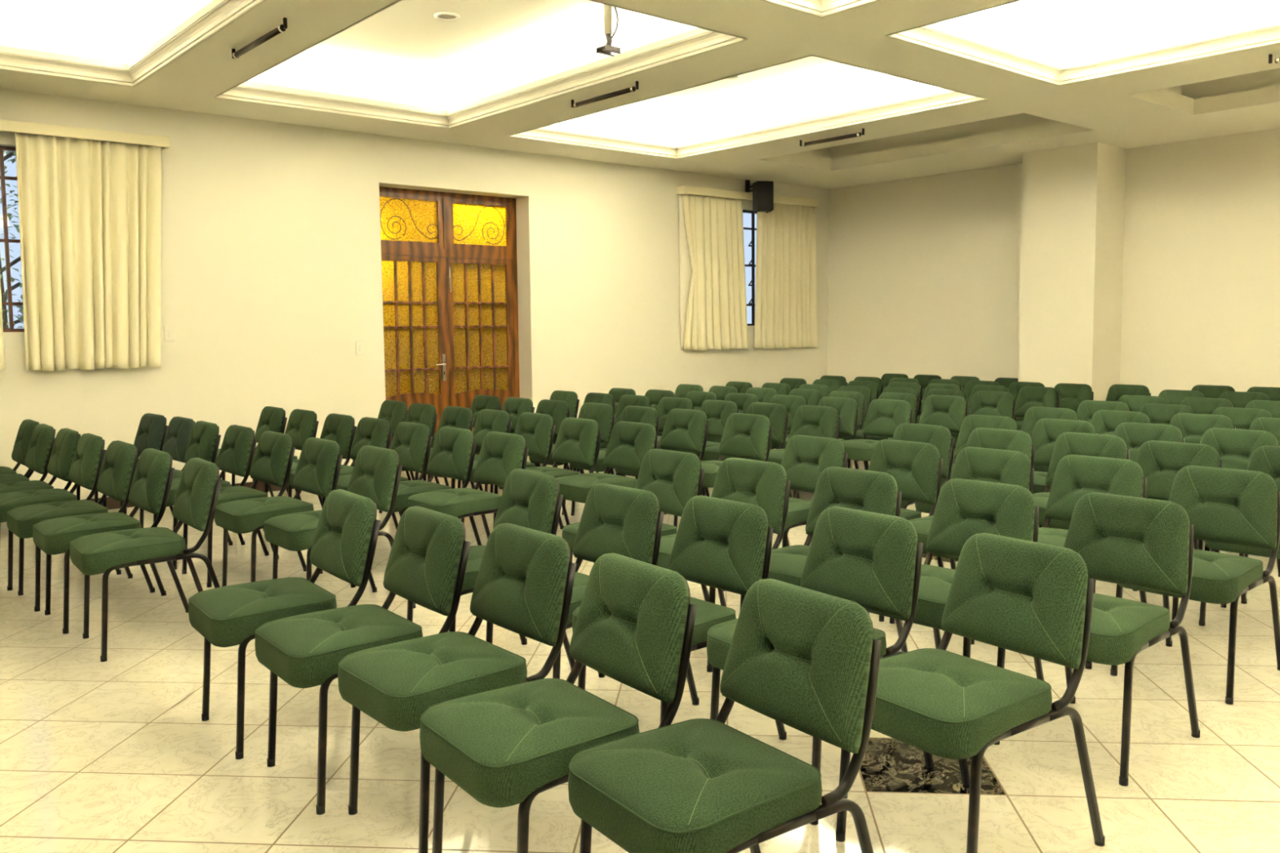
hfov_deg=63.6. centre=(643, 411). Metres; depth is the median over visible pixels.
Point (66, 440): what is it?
padded chair
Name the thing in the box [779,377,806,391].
padded chair
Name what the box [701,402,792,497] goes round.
padded chair
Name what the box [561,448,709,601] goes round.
padded chair
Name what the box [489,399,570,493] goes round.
padded chair
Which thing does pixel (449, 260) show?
door
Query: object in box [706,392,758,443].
padded chair
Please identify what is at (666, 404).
padded chair
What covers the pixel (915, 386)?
padded chair
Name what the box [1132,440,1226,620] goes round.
padded chair
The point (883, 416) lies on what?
padded chair
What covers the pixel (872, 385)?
padded chair
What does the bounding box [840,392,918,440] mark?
padded chair
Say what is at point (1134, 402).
padded chair
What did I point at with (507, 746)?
padded chair
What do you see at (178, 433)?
padded chair
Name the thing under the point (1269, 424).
padded chair
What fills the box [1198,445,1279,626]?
padded chair
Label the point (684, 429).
padded chair
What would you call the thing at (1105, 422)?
padded chair
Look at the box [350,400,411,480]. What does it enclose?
padded chair
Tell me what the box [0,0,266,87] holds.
trim
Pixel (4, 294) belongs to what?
tree
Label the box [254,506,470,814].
padded chair
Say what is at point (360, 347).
light switch
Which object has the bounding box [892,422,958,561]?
padded chair
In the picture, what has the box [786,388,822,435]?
padded chair
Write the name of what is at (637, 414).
padded chair
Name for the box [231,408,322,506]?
padded chair
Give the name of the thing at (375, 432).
padded chair
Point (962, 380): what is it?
padded chair
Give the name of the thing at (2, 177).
window
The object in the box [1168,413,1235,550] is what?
padded chair
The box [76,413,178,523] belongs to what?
padded chair
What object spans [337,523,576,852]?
padded chair
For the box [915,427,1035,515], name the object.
padded chair
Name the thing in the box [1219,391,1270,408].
padded chair
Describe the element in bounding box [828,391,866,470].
padded chair
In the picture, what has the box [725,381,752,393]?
padded chair
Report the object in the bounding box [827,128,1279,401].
wall
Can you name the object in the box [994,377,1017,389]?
padded chair
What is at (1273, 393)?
padded chair
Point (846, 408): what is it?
padded chair
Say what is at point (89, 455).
padded chair
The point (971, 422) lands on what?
padded chair
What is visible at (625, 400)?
padded chair
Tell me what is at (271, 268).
wall
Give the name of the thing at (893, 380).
padded chair
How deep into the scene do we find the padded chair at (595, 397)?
8.77 m
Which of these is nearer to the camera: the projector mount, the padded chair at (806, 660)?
the padded chair at (806, 660)
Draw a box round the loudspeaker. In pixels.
[745,179,773,213]
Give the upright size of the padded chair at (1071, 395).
0.755 m
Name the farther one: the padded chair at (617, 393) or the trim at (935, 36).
the padded chair at (617, 393)
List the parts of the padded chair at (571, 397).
backrest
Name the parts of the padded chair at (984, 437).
seat, backrest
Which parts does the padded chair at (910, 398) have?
seat, backrest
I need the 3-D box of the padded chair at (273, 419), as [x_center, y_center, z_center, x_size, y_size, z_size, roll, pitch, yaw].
[-2.902,0.358,7.517,0.578,0.755,0.429,-4,6,-39]
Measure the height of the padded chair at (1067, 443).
0.755 m
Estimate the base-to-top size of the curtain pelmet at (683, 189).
0.086 m
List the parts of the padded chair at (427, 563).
leg, leg, seat, backrest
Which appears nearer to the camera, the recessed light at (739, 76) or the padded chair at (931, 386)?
the recessed light at (739, 76)
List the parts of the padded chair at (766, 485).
seat, leg, leg, backrest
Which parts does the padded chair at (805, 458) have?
leg, seat, backrest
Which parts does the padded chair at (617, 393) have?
backrest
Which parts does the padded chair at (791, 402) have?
seat, backrest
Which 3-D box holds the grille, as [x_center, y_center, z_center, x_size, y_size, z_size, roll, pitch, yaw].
[1.364,-2.409,11.538,0.176,0.300,0.010,-1,5,-11]
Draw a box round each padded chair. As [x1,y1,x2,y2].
[0,419,39,476]
[0,423,55,482]
[0,427,80,493]
[0,433,121,591]
[6,440,155,611]
[32,448,188,634]
[69,457,222,662]
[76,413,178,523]
[102,416,195,508]
[123,420,232,545]
[153,424,268,569]
[174,431,306,587]
[188,488,381,759]
[213,437,355,587]
[214,406,292,497]
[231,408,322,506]
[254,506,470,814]
[262,413,356,531]
[263,444,415,608]
[288,417,398,529]
[336,421,432,515]
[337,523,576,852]
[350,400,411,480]
[352,403,439,513]
[377,426,481,545]
[401,405,475,488]
[406,468,574,670]
[407,431,528,539]
[419,552,697,852]
[420,408,511,490]
[427,395,502,486]
[457,396,534,491]
[461,412,564,528]
[485,483,663,678]
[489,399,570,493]
[497,417,601,524]
[510,390,584,473]
[528,402,615,515]
[553,392,615,471]
[555,421,658,535]
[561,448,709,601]
[568,578,881,852]
[569,405,666,515]
[572,495,786,740]
[576,394,652,476]
[595,387,635,472]
[614,408,710,497]
[616,396,694,475]
[635,389,675,479]
[656,457,790,672]
[657,391,716,435]
[657,400,739,494]
[673,413,773,530]
[674,384,703,398]
[701,386,737,461]
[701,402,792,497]
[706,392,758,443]
[706,506,934,825]
[723,435,848,591]
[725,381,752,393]
[739,466,907,652]
[746,386,777,448]
[749,404,840,498]
[761,382,791,395]
[769,395,806,448]
[777,396,859,469]
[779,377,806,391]
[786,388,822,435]
[799,383,830,397]
[812,379,841,392]
[819,375,848,386]
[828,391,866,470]
[835,533,1105,852]
[837,385,872,417]
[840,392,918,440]
[840,399,912,470]
[847,380,879,460]
[847,386,919,468]
[853,376,883,397]
[857,382,922,461]
[866,478,1044,680]
[867,439,943,622]
[880,373,908,389]
[888,377,920,387]
[888,395,968,448]
[889,446,1034,644]
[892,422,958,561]
[913,374,941,404]
[915,414,1019,511]
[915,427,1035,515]
[916,383,959,423]
[918,378,961,415]
[925,388,966,404]
[950,376,979,449]
[950,391,1015,442]
[964,380,999,404]
[967,384,1008,414]
[993,492,1199,786]
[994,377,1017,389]
[1008,382,1044,421]
[1013,386,1059,431]
[1020,406,1079,527]
[1031,417,1097,528]
[1032,431,1129,529]
[1037,454,1146,669]
[1053,382,1093,413]
[1076,400,1129,422]
[1090,409,1150,435]
[1106,384,1151,401]
[1110,465,1279,704]
[1113,422,1184,462]
[1117,395,1166,412]
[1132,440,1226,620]
[1138,403,1194,424]
[1158,389,1204,404]
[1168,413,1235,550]
[1180,397,1233,414]
[1191,384,1235,398]
[1193,427,1279,577]
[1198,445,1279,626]
[1210,417,1279,551]
[1212,407,1272,430]
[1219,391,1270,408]
[1244,400,1279,417]
[1247,386,1279,400]
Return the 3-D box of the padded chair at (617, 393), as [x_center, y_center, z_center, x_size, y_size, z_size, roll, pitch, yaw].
[-0.361,0.179,9.393,0.578,0.755,0.429,-5,6,-40]
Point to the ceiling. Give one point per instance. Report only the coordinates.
(402, 54)
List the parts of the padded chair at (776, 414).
leg, seat, backrest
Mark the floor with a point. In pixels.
(117, 754)
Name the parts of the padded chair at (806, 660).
leg, seat, leg, leg, rail, backrest, leg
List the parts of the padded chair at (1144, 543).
leg, leg, backrest, seat, leg, rail, leg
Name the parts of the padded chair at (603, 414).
seat, leg, backrest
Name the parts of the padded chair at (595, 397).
backrest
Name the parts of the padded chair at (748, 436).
leg, seat, backrest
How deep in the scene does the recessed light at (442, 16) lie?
6.92 m
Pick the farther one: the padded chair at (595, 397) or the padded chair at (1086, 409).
the padded chair at (595, 397)
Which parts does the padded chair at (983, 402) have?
seat, backrest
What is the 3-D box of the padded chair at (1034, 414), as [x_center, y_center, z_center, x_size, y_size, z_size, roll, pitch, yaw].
[2.550,0.366,6.764,0.578,0.755,0.429,-4,6,-39]
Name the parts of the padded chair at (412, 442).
seat, backrest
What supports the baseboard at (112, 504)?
attached to the wall at (271, 268)
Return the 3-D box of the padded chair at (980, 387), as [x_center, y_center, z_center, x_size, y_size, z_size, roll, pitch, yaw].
[2.998,0.153,9.309,0.578,0.755,0.429,-4,6,-39]
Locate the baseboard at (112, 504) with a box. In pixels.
[80,480,294,509]
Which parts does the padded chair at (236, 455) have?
leg, leg, seat, backrest, leg, leg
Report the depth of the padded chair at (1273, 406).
7.25 m
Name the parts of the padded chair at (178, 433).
leg, backrest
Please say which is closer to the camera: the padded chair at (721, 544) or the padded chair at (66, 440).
the padded chair at (721, 544)
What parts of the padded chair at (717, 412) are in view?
seat, backrest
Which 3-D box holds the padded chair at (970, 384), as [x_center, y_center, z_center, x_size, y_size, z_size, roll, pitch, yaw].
[3.176,0.089,10.060,0.578,0.755,0.429,-4,6,-39]
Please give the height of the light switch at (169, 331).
0.116 m
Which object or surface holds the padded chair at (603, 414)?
on the floor
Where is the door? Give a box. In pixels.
[379,186,519,471]
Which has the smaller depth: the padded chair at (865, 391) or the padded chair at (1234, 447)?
the padded chair at (1234, 447)
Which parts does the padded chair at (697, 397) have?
backrest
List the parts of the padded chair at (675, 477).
seat, backrest, leg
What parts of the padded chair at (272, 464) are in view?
leg, leg, seat, backrest, leg, leg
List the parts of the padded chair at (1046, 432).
seat, backrest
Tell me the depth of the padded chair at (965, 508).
3.61 m
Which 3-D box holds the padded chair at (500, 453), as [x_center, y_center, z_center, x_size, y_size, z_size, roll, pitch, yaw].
[-0.916,0.507,5.461,0.578,0.755,0.429,-5,6,-40]
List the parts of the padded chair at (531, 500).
leg, leg, seat, leg, backrest, leg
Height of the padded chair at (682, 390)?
0.755 m
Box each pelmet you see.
[0,119,169,150]
[676,185,817,207]
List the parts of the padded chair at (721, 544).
leg, seat, leg, leg, rail, backrest, leg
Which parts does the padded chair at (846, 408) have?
seat, backrest, leg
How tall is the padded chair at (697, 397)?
0.755 m
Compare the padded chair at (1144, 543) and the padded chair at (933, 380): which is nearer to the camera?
the padded chair at (1144, 543)
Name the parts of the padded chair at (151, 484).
leg, leg, seat, backrest, leg, leg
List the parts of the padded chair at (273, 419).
seat, backrest, leg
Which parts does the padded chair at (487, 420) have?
seat, leg, backrest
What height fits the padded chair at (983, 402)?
0.755 m
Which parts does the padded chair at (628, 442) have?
seat, backrest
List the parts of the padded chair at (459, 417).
leg, seat, leg, backrest, leg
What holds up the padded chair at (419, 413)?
on the floor
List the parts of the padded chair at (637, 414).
leg, seat, leg, backrest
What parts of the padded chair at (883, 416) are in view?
seat, leg, backrest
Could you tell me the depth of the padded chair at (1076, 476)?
4.29 m
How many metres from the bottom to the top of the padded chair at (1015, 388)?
0.755 m
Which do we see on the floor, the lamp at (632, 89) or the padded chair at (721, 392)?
the padded chair at (721, 392)
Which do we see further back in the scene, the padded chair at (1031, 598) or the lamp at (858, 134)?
the lamp at (858, 134)
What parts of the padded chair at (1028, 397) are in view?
seat, backrest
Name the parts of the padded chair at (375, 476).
leg, seat, leg, leg, backrest, leg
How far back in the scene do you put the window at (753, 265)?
12.17 m
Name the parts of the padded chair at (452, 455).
leg, seat, backrest, leg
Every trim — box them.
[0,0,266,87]
[213,0,748,128]
[507,54,987,159]
[760,0,879,17]
[885,0,1279,85]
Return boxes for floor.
[0,448,1279,852]
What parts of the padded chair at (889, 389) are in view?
leg, backrest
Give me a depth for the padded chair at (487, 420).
7.08 m
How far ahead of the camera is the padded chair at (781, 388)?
10.02 m
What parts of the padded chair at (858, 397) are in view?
backrest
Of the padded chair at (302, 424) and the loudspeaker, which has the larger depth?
the loudspeaker
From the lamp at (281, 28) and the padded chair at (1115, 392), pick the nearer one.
the lamp at (281, 28)
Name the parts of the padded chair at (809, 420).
seat, leg, backrest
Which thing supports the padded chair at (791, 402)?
on the floor
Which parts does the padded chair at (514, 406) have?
leg, seat, backrest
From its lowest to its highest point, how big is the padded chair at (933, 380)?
0.755 m
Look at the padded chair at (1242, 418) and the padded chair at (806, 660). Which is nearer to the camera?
the padded chair at (806, 660)
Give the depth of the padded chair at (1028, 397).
9.07 m
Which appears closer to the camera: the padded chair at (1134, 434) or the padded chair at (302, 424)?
the padded chair at (1134, 434)
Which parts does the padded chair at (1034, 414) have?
seat, backrest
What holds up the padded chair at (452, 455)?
on the floor
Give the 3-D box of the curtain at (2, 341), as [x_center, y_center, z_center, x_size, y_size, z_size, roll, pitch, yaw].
[-4.764,-1.090,6.806,0.893,1.675,0.072,-4,6,-40]
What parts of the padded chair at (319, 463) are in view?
leg, leg, seat, backrest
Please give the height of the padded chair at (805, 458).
0.755 m
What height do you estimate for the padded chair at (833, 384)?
0.755 m
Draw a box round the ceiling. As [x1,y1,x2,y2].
[0,0,1279,189]
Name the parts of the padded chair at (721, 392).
backrest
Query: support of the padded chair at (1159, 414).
on the floor
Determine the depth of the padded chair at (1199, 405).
7.56 m
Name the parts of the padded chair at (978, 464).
seat, leg, backrest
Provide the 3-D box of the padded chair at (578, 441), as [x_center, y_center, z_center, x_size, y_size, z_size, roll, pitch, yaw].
[-0.562,0.435,6.298,0.578,0.755,0.429,-4,6,-39]
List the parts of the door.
pane, pane, transom sash, handle, handle plate, pane, transom sash, pane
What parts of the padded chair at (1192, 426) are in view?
leg, backrest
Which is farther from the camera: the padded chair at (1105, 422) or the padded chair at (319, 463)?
the padded chair at (1105, 422)
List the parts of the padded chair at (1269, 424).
backrest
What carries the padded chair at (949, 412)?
on the floor
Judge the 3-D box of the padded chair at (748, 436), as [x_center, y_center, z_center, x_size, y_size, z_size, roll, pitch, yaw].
[0.505,0.408,6.502,0.578,0.755,0.429,-4,6,-39]
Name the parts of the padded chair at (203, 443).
leg, seat, backrest, leg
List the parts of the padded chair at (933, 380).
backrest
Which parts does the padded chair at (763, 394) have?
backrest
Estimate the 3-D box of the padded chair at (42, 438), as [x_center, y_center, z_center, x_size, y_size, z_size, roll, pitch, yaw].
[-3.841,0.474,6.222,0.578,0.755,0.429,-4,6,-39]
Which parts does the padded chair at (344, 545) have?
leg, leg, seat, backrest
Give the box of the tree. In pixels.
[0,151,24,328]
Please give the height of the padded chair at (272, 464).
0.755 m
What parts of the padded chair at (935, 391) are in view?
backrest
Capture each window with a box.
[0,146,24,332]
[742,209,756,325]
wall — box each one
[0,88,828,499]
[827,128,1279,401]
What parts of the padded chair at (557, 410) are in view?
leg, backrest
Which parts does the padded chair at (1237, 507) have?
leg, leg, seat, backrest, leg, rail, leg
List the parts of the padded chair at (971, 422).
seat, backrest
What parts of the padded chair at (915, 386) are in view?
backrest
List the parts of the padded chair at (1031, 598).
leg, seat, leg, leg, backrest, rail, leg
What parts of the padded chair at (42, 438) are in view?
seat, backrest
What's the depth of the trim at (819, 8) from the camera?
5.53 m
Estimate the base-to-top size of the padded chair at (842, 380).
0.755 m
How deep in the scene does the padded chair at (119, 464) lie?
5.14 m
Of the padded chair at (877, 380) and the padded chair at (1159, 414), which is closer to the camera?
the padded chair at (1159, 414)
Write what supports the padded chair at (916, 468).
on the floor
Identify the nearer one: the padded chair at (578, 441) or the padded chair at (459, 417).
the padded chair at (578, 441)
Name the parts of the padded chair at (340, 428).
leg, leg, seat, backrest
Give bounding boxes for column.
[1017,142,1126,400]
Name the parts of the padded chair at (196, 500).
leg, leg, seat, rail, leg, backrest, leg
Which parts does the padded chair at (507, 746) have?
leg, seat, leg, backrest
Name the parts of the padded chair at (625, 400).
seat, backrest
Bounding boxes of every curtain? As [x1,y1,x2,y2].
[0,279,4,370]
[14,132,161,371]
[679,193,747,350]
[754,203,817,348]
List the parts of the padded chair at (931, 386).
seat, backrest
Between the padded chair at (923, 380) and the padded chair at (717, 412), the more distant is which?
the padded chair at (923, 380)
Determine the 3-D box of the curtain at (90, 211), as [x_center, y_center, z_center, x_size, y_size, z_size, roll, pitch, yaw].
[-3.973,-1.146,7.482,0.975,1.689,0.083,-5,6,-40]
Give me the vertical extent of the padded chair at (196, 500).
0.755 m
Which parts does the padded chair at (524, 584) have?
leg, leg, seat, backrest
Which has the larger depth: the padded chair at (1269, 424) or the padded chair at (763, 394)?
the padded chair at (763, 394)
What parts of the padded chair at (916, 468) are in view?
backrest, seat, leg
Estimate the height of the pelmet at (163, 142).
0.075 m
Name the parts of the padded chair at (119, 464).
leg, leg, seat, backrest, leg, leg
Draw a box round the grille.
[757,182,773,209]
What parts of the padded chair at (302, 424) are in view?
leg, seat, backrest, leg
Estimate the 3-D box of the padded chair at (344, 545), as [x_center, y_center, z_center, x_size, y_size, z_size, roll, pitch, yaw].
[-1.187,0.673,3.467,0.578,0.755,0.429,-4,6,-37]
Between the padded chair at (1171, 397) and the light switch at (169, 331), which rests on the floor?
the padded chair at (1171, 397)
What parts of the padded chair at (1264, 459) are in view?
leg, seat, leg, backrest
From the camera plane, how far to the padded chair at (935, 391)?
8.85 m
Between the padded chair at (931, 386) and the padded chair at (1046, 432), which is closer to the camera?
the padded chair at (1046, 432)
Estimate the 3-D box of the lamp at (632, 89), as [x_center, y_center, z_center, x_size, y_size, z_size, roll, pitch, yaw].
[-0.284,-2.252,7.361,0.037,0.063,0.758,-5,6,-40]
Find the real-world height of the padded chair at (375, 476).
0.755 m
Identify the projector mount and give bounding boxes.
[595,4,621,56]
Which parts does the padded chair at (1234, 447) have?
leg, backrest, leg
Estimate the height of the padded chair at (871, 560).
0.755 m
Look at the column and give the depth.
10.00 m
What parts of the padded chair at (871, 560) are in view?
leg, seat, leg, backrest, leg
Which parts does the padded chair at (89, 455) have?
leg, seat, backrest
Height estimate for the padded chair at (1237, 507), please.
0.755 m
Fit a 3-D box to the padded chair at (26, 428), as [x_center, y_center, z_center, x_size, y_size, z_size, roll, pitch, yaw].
[-4.125,0.449,6.557,0.578,0.755,0.429,-5,6,-40]
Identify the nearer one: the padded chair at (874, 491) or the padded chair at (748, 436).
the padded chair at (874, 491)
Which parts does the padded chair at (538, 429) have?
leg, leg, seat, backrest, leg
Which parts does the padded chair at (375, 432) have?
seat, leg, backrest, leg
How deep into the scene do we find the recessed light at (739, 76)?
8.70 m
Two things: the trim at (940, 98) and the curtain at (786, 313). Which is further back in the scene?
the curtain at (786, 313)
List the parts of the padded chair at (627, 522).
leg, leg, seat, backrest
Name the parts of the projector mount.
arm, mount plate, arm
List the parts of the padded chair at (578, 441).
seat, leg, backrest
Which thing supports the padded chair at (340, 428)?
on the floor
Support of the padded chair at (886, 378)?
on the floor
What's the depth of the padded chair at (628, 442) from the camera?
5.99 m
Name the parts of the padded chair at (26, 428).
seat, backrest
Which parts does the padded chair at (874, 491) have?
leg, seat, backrest, leg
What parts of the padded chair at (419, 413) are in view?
leg, backrest, leg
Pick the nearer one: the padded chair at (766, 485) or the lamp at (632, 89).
the padded chair at (766, 485)
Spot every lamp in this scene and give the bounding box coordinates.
[231,17,287,58]
[571,80,638,107]
[800,128,864,146]
[1268,53,1279,63]
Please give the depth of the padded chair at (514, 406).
8.28 m
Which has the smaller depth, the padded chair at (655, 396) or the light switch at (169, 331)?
the light switch at (169, 331)
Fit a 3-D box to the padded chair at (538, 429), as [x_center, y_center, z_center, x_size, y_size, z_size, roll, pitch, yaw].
[-0.881,0.403,6.725,0.578,0.755,0.429,-4,6,-40]
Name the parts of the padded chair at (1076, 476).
seat, leg, backrest, leg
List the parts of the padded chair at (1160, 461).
leg, backrest, leg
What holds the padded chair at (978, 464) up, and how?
on the floor
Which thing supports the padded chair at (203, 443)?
on the floor
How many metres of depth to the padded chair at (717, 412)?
7.75 m
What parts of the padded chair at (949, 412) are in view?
backrest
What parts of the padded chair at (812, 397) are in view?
backrest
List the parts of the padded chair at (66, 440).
seat, backrest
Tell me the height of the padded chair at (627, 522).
0.755 m
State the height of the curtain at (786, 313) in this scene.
1.748 m
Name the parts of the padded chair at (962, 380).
backrest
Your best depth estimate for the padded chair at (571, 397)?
9.07 m
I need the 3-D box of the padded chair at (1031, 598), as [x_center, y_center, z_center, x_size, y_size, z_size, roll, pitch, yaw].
[0.811,0.725,2.594,0.578,0.755,0.429,-4,6,-35]
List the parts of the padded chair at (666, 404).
backrest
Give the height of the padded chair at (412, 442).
0.755 m
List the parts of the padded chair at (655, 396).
backrest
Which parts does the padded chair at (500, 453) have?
seat, leg, leg, rail, backrest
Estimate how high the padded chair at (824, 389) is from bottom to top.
0.755 m
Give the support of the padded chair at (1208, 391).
on the floor
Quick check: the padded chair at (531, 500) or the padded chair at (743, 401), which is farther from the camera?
the padded chair at (743, 401)
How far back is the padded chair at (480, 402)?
8.62 m
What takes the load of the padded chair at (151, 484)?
on the floor
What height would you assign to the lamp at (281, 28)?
0.063 m
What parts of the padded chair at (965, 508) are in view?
seat, leg, leg, backrest, leg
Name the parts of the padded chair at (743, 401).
seat, backrest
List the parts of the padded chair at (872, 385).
backrest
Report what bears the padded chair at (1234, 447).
on the floor
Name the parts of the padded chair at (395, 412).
backrest, leg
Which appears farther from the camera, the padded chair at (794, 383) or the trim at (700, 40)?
the padded chair at (794, 383)
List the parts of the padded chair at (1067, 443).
seat, backrest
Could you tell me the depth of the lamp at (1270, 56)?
6.53 m
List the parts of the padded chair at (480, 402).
seat, backrest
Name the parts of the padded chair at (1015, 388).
backrest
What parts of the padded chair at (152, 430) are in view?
leg, leg, backrest, leg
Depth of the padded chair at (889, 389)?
9.13 m
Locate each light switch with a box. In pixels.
[164,325,175,341]
[355,341,364,355]
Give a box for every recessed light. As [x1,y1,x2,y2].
[434,12,459,22]
[724,75,741,79]
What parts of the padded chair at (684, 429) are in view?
seat, backrest, leg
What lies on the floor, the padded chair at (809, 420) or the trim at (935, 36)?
the padded chair at (809, 420)
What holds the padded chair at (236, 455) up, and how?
on the floor
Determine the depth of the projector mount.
5.50 m
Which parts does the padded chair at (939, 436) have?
seat, leg, backrest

